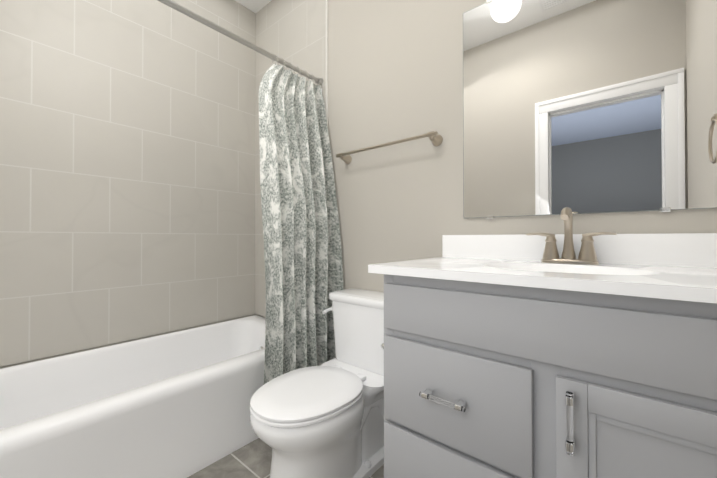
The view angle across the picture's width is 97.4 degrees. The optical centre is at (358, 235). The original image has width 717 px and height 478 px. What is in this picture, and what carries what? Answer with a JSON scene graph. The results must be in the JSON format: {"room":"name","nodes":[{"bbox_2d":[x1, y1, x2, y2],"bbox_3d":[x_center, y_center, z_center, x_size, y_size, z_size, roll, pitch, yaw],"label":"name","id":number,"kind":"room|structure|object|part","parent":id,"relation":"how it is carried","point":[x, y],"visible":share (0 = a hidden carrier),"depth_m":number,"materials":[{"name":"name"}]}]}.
{"room":"bathroom","nodes":[
{"label":"bathroom","id":0,"kind":"room"},
{"bbox_2d":[0,314,254,368],"bbox_3d":[-1.375,-0.351,1.863,0.120,2.770,1.650,0,-1,40],"label":"wall","id":1,"kind":"structure","parent":0,"point":[117,343],"depth_m":1.76,"materials":[{"name":"beige tile"}]},
{"bbox_2d":[0,0,255,366],"bbox_3d":[-1.287,-0.567,1.869,0.010,2.338,1.530,0,-1,40],"label":"tiled wall","id":2,"kind":"structure","parent":1,"relation":"attached to","point":[127,169],"depth_m":1.79,"materials":[{"name":"beige tile"}]},
{"bbox_2d":[235,0,271,12],"bbox_3d":[-0.321,-1.793,1.079,2.760,0.100,1.770,0,-1,40],"label":"ceiling","id":3,"kind":"structure","parent":0,"point":[255,6],"depth_m":2.35,"materials":[{"name":"white paint"}]},
{"bbox_2d":[187,438,383,477],"bbox_3d":[-0.321,1.077,1.053,2.760,0.100,1.770,0,-1,40],"label":"floor","id":4,"kind":"structure","parent":0,"point":[252,459],"depth_m":1.41,"materials":[{"name":"tile"}]},
{"bbox_2d":[0,315,265,477],"bbox_3d":[-0.994,0.816,1.613,0.756,0.431,1.506,0,-1,40],"label":"bathtub","id":5,"kind":"object","parent":4,"relation":"on","point":[173,405],"visible":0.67,"depth_m":1.41,"materials":[{"name":"white ceramic"}]},
{"bbox_2d":[250,289,383,477],"bbox_3d":[-0.115,0.662,1.388,0.458,0.735,0.755,0,-1,40],"label":"toilet","id":6,"kind":"object","parent":4,"relation":"on","point":[325,420],"visible":0.92,"depth_m":1.26,"materials":[{"name":"white ceramic"}]},
{"bbox_2d":[368,207,716,477],"bbox_3d":[0.570,0.465,0.929,0.980,1.122,0.586,0,-1,40],"label":"bathroom vanity","id":7,"kind":"object","parent":4,"relation":"on","point":[568,353],"visible":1,"depth_m":0.75,"materials":[{"name":"grey paint"}]},
{"bbox_2d":[255,0,716,317],"bbox_3d":[0.206,-0.352,1.701,2.760,2.770,0.120,0,-1,40],"label":"wall","id":8,"kind":"structure","parent":0,"point":[395,70],"depth_m":1.60,"materials":[{"name":"beige paint"}]},
{"bbox_2d":[255,0,325,316],"bbox_3d":[-0.500,-0.564,2.204,0.775,2.338,0.010,0,-1,40],"label":"tiled wall","id":9,"kind":"structure","parent":8,"relation":"attached to","point":[293,32],"depth_m":2.24,"materials":[{"name":"beige tile"}]},
{"bbox_2d":[157,0,342,384],"bbox_3d":[-0.653,-0.053,1.338,0.234,1.884,1.508,0,-1,40],"label":"shower curtain","id":10,"kind":"object","parent":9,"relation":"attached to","point":[302,254],"visible":0.88,"depth_m":1.69,"materials":[{"name":"grey fabric"}]},
{"bbox_3d":[-0.720,-0.970,1.402,0.048,0.048,1.508,0,-1,40],"label":"curtain rod","id":11,"kind":"part","parent":10,"relation":"part of","materials":[{"name":"silver metal"}]},
{"bbox_2d":[326,0,327,126],"bbox_3d":[-0.196,-0.350,1.950,0.014,2.770,0.011,0,-1,40],"label":"trim","id":12,"kind":"structure","parent":8,"relation":"attached to","point":[327,61],"depth_m":1.95,"materials":[{"name":"white"}]},
{"bbox_2d":[336,131,442,163],"bbox_3d":[0.131,-0.446,1.634,0.628,0.054,0.078,0,-1,40],"label":"towel bar","id":13,"kind":"object","parent":8,"relation":"attached to","point":[436,140],"visible":1,"depth_m":1.54,"materials":[{"name":"silver metal"}]},
{"bbox_2d":[463,0,716,218],"bbox_3d":[0.757,-0.535,1.159,0.757,0.927,0.010,0,-1,40],"label":"mirror","id":14,"kind":"object","parent":8,"relation":"attached to","point":[590,106],"visible":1,"depth_m":1.11,"materials":[{"name":"clear glass"}]}
]}

